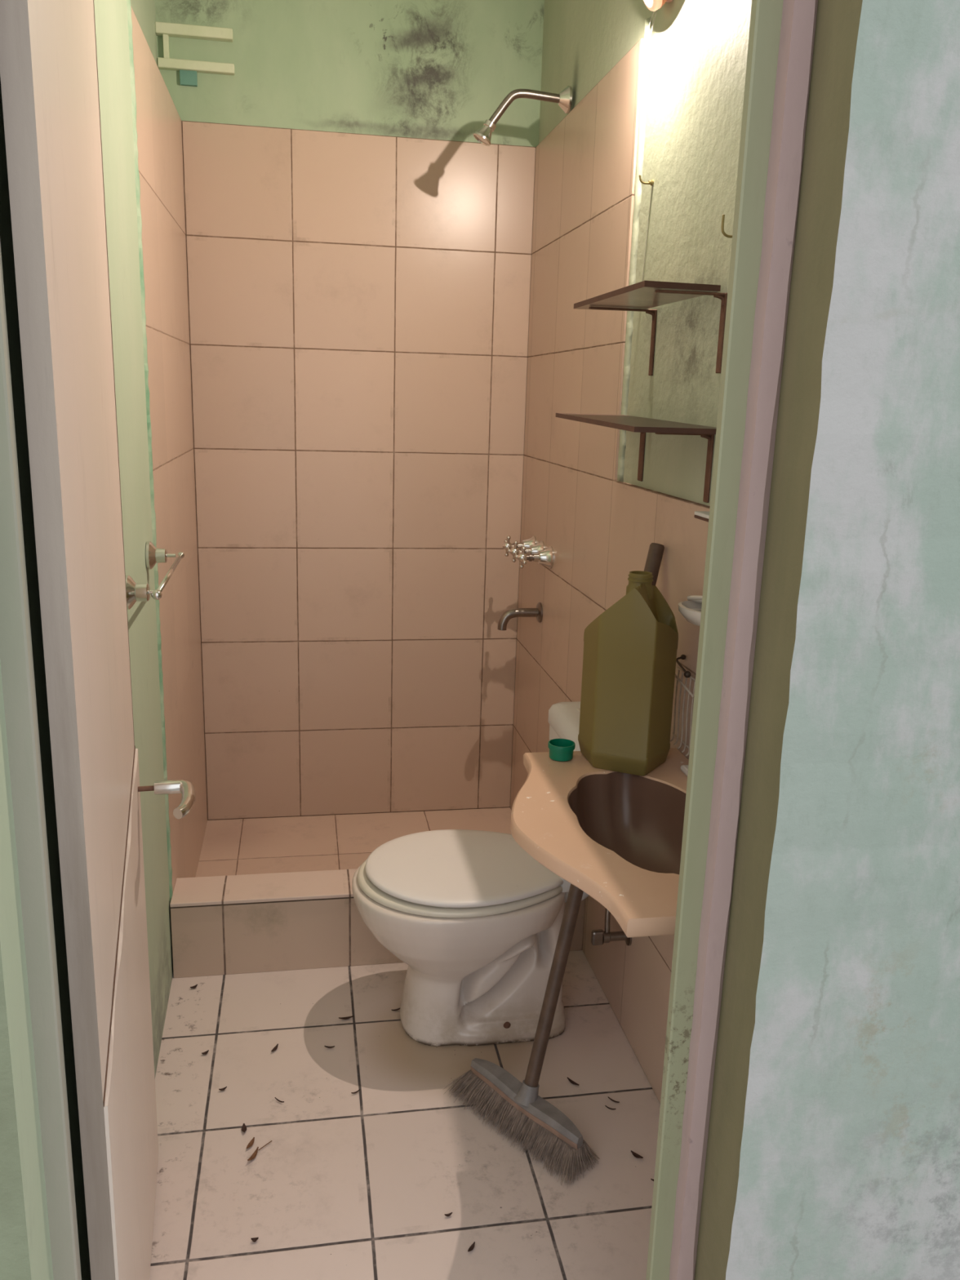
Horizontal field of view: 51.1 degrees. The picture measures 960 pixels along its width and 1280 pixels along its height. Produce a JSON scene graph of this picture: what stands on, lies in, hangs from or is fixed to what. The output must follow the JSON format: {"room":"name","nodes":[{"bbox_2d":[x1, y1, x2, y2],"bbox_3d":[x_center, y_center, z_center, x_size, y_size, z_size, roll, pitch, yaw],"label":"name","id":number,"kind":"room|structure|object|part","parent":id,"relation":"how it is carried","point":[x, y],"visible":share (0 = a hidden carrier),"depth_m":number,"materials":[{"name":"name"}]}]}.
{"room":"bathroom","nodes":[
{"label":"bathroom","id":0,"kind":"room"},
{"bbox_2d":[0,0,207,1279],"bbox_3d":[-0.748,-0.472,1.963,0.172,2.800,2.150,-1,14,-10],"label":"wall","id":1,"kind":"structure","parent":0,"point":[140,122],"depth_m":2.11,"materials":[{"name":"paint"}]},
{"bbox_2d":[0,0,195,1279],"bbox_3d":[-0.471,0.037,1.312,0.129,2.010,0.622,-1,14,-10],"label":"door","id":2,"kind":"structure","parent":1,"relation":"in","point":[49,68],"depth_m":1.12,"materials":[{"name":"paint"}]},
{"bbox_3d":[-0.478,0.251,1.607,0.059,0.027,0.123,-8,17,-35],"label":"handle","id":3,"kind":"part","parent":2,"relation":"part of","materials":[{"name":"silver metal"}]},
{"bbox_2d":[125,541,184,609],"bbox_3d":[-0.616,-0.129,1.898,0.074,0.058,0.458,-1,14,-11],"label":"towel bar","id":4,"kind":"object","parent":1,"relation":"attached to","point":[139,592],"visible":0.96,"depth_m":1.76,"materials":[{"name":"silver metal"}]},
{"bbox_3d":[-0.574,-0.081,1.707,0.056,0.058,0.058,-1,14,-10],"label":"post","id":5,"kind":"part","parent":4,"relation":"part of","materials":[{"name":"silver metal"}]},
{"bbox_3d":[-0.662,-0.176,2.087,0.056,0.058,0.058,-1,14,-10],"label":"post","id":6,"kind":"part","parent":4,"relation":"part of","materials":[{"name":"silver metal"}]},
{"bbox_3d":[-0.586,-0.127,1.899,0.017,0.018,0.447,-1,14,-11],"label":"rail","id":7,"kind":"part","parent":4,"relation":"part of","materials":[{"name":"silver metal"}]},
{"bbox_2d":[155,0,544,820],"bbox_3d":[-0.382,-0.741,3.118,1.300,2.800,0.120,-1,14,-10],"label":"wall","id":8,"kind":"structure","parent":0,"point":[359,262],"depth_m":3.05,"materials":[{"name":"tile"}]},
{"bbox_2d":[155,21,235,86],"bbox_3d":[-0.782,-1.606,2.760,0.206,0.146,0.028,-1,14,-10],"label":"air vent","id":9,"kind":"object","parent":8,"relation":"in","point":[188,68],"visible":1,"depth_m":2.75,"materials":[{"name":"beige paint"}]},
{"bbox_2d":[149,807,660,1279],"bbox_3d":[0.196,1.459,0.059,9.000,0.100,7.030,-1,14,-10],"label":"floor","id":10,"kind":"structure","parent":0,"point":[362,1184],"depth_m":1.93,"materials":[{"name":"tile"}]},
{"bbox_2d":[241,1123,246,1132],"bbox_3d":[-0.451,0.934,1.917,0.010,0.006,0.024,-1,14,-10],"label":"dead leaf","id":11,"kind":"object","parent":10,"relation":"on","point":[243,1127],"visible":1,"depth_m":1.92,"materials":[{"name":"brown plant"}]},
{"bbox_2d":[246,1137,254,1148],"bbox_3d":[-0.430,0.944,1.879,0.009,0.006,0.030,4,14,10],"label":"dead leaf","id":12,"kind":"object","parent":10,"relation":"on","point":[251,1142],"visible":1,"depth_m":1.88,"materials":[{"name":"brown plant"}]},
{"bbox_2d":[250,1236,258,1241],"bbox_3d":[-0.374,0.996,1.668,0.010,0.006,0.009,10,16,29],"label":"dead leaf","id":13,"kind":"object","parent":10,"relation":"on","point":[254,1239],"visible":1,"depth_m":1.67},
{"bbox_2d":[247,1140,271,1160],"bbox_3d":[-0.411,0.946,1.862,0.010,0.010,0.067,9,15,26],"label":"dead leaf","id":14,"kind":"object","parent":10,"relation":"on","point":[253,1156],"visible":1,"depth_m":1.86,"materials":[{"name":"brown plant"}]},
{"bbox_2d":[271,1044,278,1051],"bbox_3d":[-0.440,0.877,2.154,0.008,0.006,0.027,8,15,23],"label":"dead leaf","id":15,"kind":"object","parent":10,"relation":"on","point":[275,1047],"visible":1,"depth_m":2.16,"materials":[{"name":"brown plant"}]},
{"bbox_2d":[338,1015,353,1019],"bbox_3d":[-0.302,0.853,2.267,0.034,0.006,0.009,-1,14,-10],"label":"dead leaf","id":16,"kind":"object","parent":10,"relation":"on","point":[348,1017],"visible":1,"depth_m":2.27,"materials":[{"name":"brown plant"}]},
{"bbox_2d":[169,868,585,977],"bbox_3d":[-0.243,0.694,2.530,1.013,0.198,0.132,-1,14,-10],"label":"shower curb","id":17,"kind":"object","parent":10,"relation":"on","point":[262,922],"visible":0.48,"depth_m":2.43,"materials":[{"name":"tile"}]},
{"bbox_2d":[351,829,570,1046],"bbox_3d":[-0.045,0.671,2.242,0.478,0.389,0.373,-1,14,-10],"label":"toilet","id":18,"kind":"object","parent":10,"relation":"on","point":[475,920],"visible":0.94,"depth_m":2.16,"materials":[{"name":"ceramic"}]},
{"bbox_3d":[-0.053,0.512,2.201,0.431,0.018,0.368,-1,14,-10],"label":"seat","id":19,"kind":"part","parent":18,"relation":"part of","materials":[{"name":"plastic"}]},
{"bbox_3d":[-0.044,0.492,2.198,0.414,0.019,0.360,-1,14,-10],"label":"lid","id":20,"kind":"part","parent":18,"relation":"part of","materials":[{"name":"plastic"}]},
{"bbox_2d":[467,1241,475,1252],"bbox_3d":[-0.014,1.008,1.665,0.007,0.006,0.022,11,16,33],"label":"dead leaf","id":21,"kind":"object","parent":10,"relation":"on","point":[472,1246],"visible":1,"depth_m":1.67,"materials":[{"name":"brown plant"}]},
{"bbox_2d":[443,542,664,1186],"bbox_3d":[0.206,0.383,1.927,0.423,1.110,0.348,-11,18,-42],"label":"broom","id":22,"kind":"object","parent":10,"relation":"on","point":[495,1091],"visible":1,"depth_m":1.93,"materials":[{"name":"grey plastic"}]},
{"bbox_2d":[514,1080,539,1106],"bbox_3d":[0.091,0.875,1.934,0.050,0.046,0.051,-1,14,-10],"label":"socket","id":23,"kind":"object","parent":22,"relation":"attached to","point":[526,1093],"depth_m":1.92,"materials":[{"name":"grey plastic"}]},
{"bbox_2d":[567,1077,579,1085],"bbox_3d":[0.192,0.914,2.076,0.008,0.006,0.032,-10,18,-40],"label":"dead leaf","id":24,"kind":"object","parent":10,"relation":"on","point":[568,1078],"visible":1,"depth_m":2.08,"materials":[{"name":"brown plant"}]},
{"bbox_2d":[631,1150,643,1158],"bbox_3d":[0.294,0.965,1.880,0.010,0.006,0.026,-11,19,-43],"label":"dead leaf","id":25,"kind":"object","parent":10,"relation":"on","point":[636,1155],"visible":1,"depth_m":1.88,"materials":[{"name":"brown plant"}]},
{"bbox_2d":[0,0,959,1279],"bbox_3d":[0.016,-0.255,0.953,4.200,2.900,0.216,-1,14,-10],"label":"wall","id":26,"kind":"structure","parent":0,"point":[833,1152],"depth_m":1.00,"materials":[{"name":"paint"}]},
{"bbox_2d":[0,242,81,1279],"bbox_3d":[-0.453,0.098,0.968,0.048,2.080,0.020,-1,14,-10],"label":"door frame","id":27,"kind":"structure","parent":26,"relation":"attached to","point":[16,661],"depth_m":0.98,"materials":[{"name":"paint"}]},
{"bbox_2d":[645,0,817,1279],"bbox_3d":[0.266,0.086,1.106,0.052,2.080,0.042,-1,14,-10],"label":"door frame","id":28,"kind":"structure","parent":26,"relation":"attached to","point":[793,81],"depth_m":1.07,"materials":[{"name":"paint"}]},
{"bbox_2d":[510,0,751,1103],"bbox_3d":[0.385,-0.486,2.163,0.127,2.800,2.150,-1,14,-10],"label":"wall","id":29,"kind":"structure","parent":0,"point":[658,95],"depth_m":2.21,"materials":[{"name":"tile"}]},
{"bbox_2d":[502,535,536,556],"bbox_3d":[0.117,-0.285,3.049,0.099,0.068,0.068,-1,14,-10],"label":"tap","id":30,"kind":"object","parent":29,"relation":"attached to","point":[527,543],"visible":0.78,"depth_m":3.04,"materials":[{"name":"silver metal"}]},
{"bbox_3d":[0.081,-0.284,3.042,0.026,0.068,0.068,-1,14,-10],"label":"cross handle","id":31,"kind":"part","parent":30,"relation":"part of","materials":[{"name":"silver metal"}]},
{"bbox_2d":[497,602,542,630],"bbox_3d":[0.116,-0.071,2.981,0.128,0.082,0.060,-1,14,-10],"label":"spout","id":32,"kind":"object","parent":29,"relation":"attached to","point":[537,612],"visible":1,"depth_m":2.97,"materials":[{"name":"silver metal"}]},
{"bbox_2d":[473,85,572,146],"bbox_3d":[0.107,-1.355,2.593,0.250,0.156,0.064,-1,14,-10],"label":"shower","id":33,"kind":"object","parent":29,"relation":"attached to","point":[564,99],"visible":1,"depth_m":2.58,"materials":[{"name":"silver metal"}]},
{"bbox_3d":[0.115,-1.369,2.591,0.196,0.097,0.021,-1,14,-10],"label":"arm","id":34,"kind":"part","parent":33,"relation":"part of","materials":[{"name":"silver metal"}]},
{"bbox_2d":[509,540,545,562],"bbox_3d":[0.135,-0.259,2.945,0.099,0.068,0.068,-1,14,-10],"label":"tap","id":35,"kind":"object","parent":29,"relation":"attached to","point":[535,548],"visible":0.75,"depth_m":2.93,"materials":[{"name":"silver metal"}]},
{"bbox_3d":[0.099,-0.259,2.939,0.026,0.068,0.068,-1,14,-10],"label":"cross handle","id":36,"kind":"part","parent":35,"relation":"part of","materials":[{"name":"silver metal"}]},
{"bbox_2d":[516,546,554,568],"bbox_3d":[0.154,-0.234,2.843,0.099,0.068,0.068,-1,14,-10],"label":"tap","id":37,"kind":"object","parent":29,"relation":"attached to","point":[546,557],"visible":1,"depth_m":2.83,"materials":[{"name":"silver metal"}]},
{"bbox_3d":[0.118,-0.233,2.837,0.026,0.068,0.068,-1,14,-10],"label":"cross handle","id":38,"kind":"part","parent":37,"relation":"part of","materials":[{"name":"silver metal"}]},
{"bbox_3d":[0.141,-0.234,2.841,0.035,0.022,0.022,-1,14,-10],"label":"stem","id":39,"kind":"part","parent":37,"relation":"part of","materials":[{"name":"silver metal"}]},
{"bbox_2d":[547,701,588,902],"bbox_3d":[0.245,0.377,2.200,0.154,0.446,0.276,-1,14,-10],"label":"cistern","id":40,"kind":"object","parent":29,"relation":"attached to","point":[563,720],"visible":0.14,"depth_m":2.18,"materials":[{"name":"white ceramic"}]},
{"bbox_3d":[0.247,0.344,2.192,0.151,0.265,0.270,-1,14,-10],"label":"tank","id":41,"kind":"part","parent":40,"relation":"part of","materials":[{"name":"white ceramic"}]},
{"bbox_3d":[0.251,0.191,2.155,0.154,0.052,0.276,-1,14,-10],"label":"tank lid","id":42,"kind":"part","parent":40,"relation":"part of","materials":[{"name":"white ceramic"}]},
{"bbox_2d":[510,738,688,937],"bbox_3d":[0.237,0.334,1.592,0.383,0.172,0.616,-1,14,-10],"label":"countertop","id":43,"kind":"structure","parent":29,"relation":"attached to","point":[616,837],"depth_m":1.69,"materials":[{"name":"stone"}]},
{"bbox_3d":[0.148,0.201,1.827,0.050,0.029,0.050,-1,14,-10],"label":"bottle cap","id":44,"kind":"part","parent":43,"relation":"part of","materials":[{"name":"green plastic"}]},
{"bbox_2d":[568,772,685,874],"bbox_3d":[0.262,0.350,1.599,0.234,0.139,0.418,-1,14,-10],"label":"basin","id":45,"kind":"object","parent":43,"relation":"in","point":[626,824],"depth_m":1.74,"materials":[{"name":"ceramic"}]},
{"bbox_2d":[577,570,678,776],"bbox_3d":[0.262,0.051,1.792,0.165,0.344,0.144,8,15,23],"label":"jerrycan","id":46,"kind":"object","parent":43,"relation":"on","point":[629,655],"visible":1,"depth_m":1.74,"materials":[{"name":"plastic"}]},
{"bbox_2d":[591,908,631,945],"bbox_3d":[0.288,0.581,2.183,0.085,0.186,0.044,-1,14,-10],"label":"valve","id":47,"kind":"object","parent":29,"relation":"attached to","point":[599,936],"visible":0.59,"depth_m":2.19,"materials":[{"name":"silver metal"}]},
{"bbox_3d":[0.257,0.650,2.195,0.027,0.034,0.016,-1,14,-10],"label":"valve handle","id":48,"kind":"part","parent":47,"relation":"part of","materials":[{"name":"silver metal"}]},
{"bbox_2d":[555,413,716,502],"bbox_3d":[0.289,-0.360,1.944,0.164,0.141,0.555,-1,14,-10],"label":"wall shelf","id":49,"kind":"object","parent":29,"relation":"attached to","point":[642,425],"visible":1,"depth_m":1.77,"materials":[{"name":"metal"}]},
{"bbox_2d":[639,174,653,186],"bbox_3d":[0.336,-0.927,2.024,0.033,0.019,0.012,-1,14,-10],"label":"wall hook","id":50,"kind":"object","parent":29,"relation":"attached to","point":[650,182],"visible":1,"depth_m":2.02,"materials":[{"name":"gold metal"}]},
{"bbox_2d":[573,280,727,375],"bbox_3d":[0.303,-0.573,1.882,0.152,0.142,0.438,-1,14,-10],"label":"wall shelf","id":51,"kind":"object","parent":29,"relation":"attached to","point":[640,296],"visible":0.98,"depth_m":1.77,"materials":[{"name":"metal"}]},
{"bbox_2d":[643,0,672,11],"bbox_3d":[0.356,-1.216,1.941,0.085,0.182,0.128,7,15,21],"label":"wall lamp","id":52,"kind":"object","parent":29,"relation":"attached to","point":[652,5],"visible":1,"depth_m":1.91,"materials":[{"name":"beige"}]},
{"bbox_2d":[643,0,662,11],"bbox_3d":[0.326,-1.232,1.910,0.041,0.058,0.061,-1,14,-10],"label":"diffuser","id":53,"kind":"object","parent":52,"relation":"attached to","point":[652,5],"depth_m":1.91,"materials":[{"name":"white"}]},
{"bbox_2d":[670,654,695,756],"bbox_3d":[0.374,0.123,1.818,0.031,0.167,0.135,-1,14,-10],"label":"wire rack","id":54,"kind":"object","parent":29,"relation":"attached to","point":[686,673],"visible":0.84,"depth_m":1.83,"materials":[{"name":"silver metal"}]},
{"bbox_2d":[678,595,702,626],"bbox_3d":[0.373,-0.054,1.715,0.063,0.060,0.115,-1,14,-10],"label":"soap dish","id":55,"kind":"object","parent":29,"relation":"attached to","point":[691,610],"visible":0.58,"depth_m":1.72,"materials":[{"name":"white ceramic"}]},
{"bbox_2d":[693,511,709,521],"bbox_3d":[0.402,-0.188,1.605,0.041,0.011,0.215,-1,14,-10],"label":"ledge","id":56,"kind":"object","parent":29,"relation":"attached to","point":[702,515],"visible":0.24,"depth_m":1.68,"materials":[{"name":"white plastic"}]},
{"bbox_2d":[721,214,732,238],"bbox_3d":[0.407,-0.667,1.623,0.037,0.036,0.012,-1,14,-10],"label":"wall hook","id":57,"kind":"object","parent":29,"relation":"attached to","point":[724,233],"visible":0.61,"depth_m":1.62,"materials":[{"name":"gold metal"}]}
]}

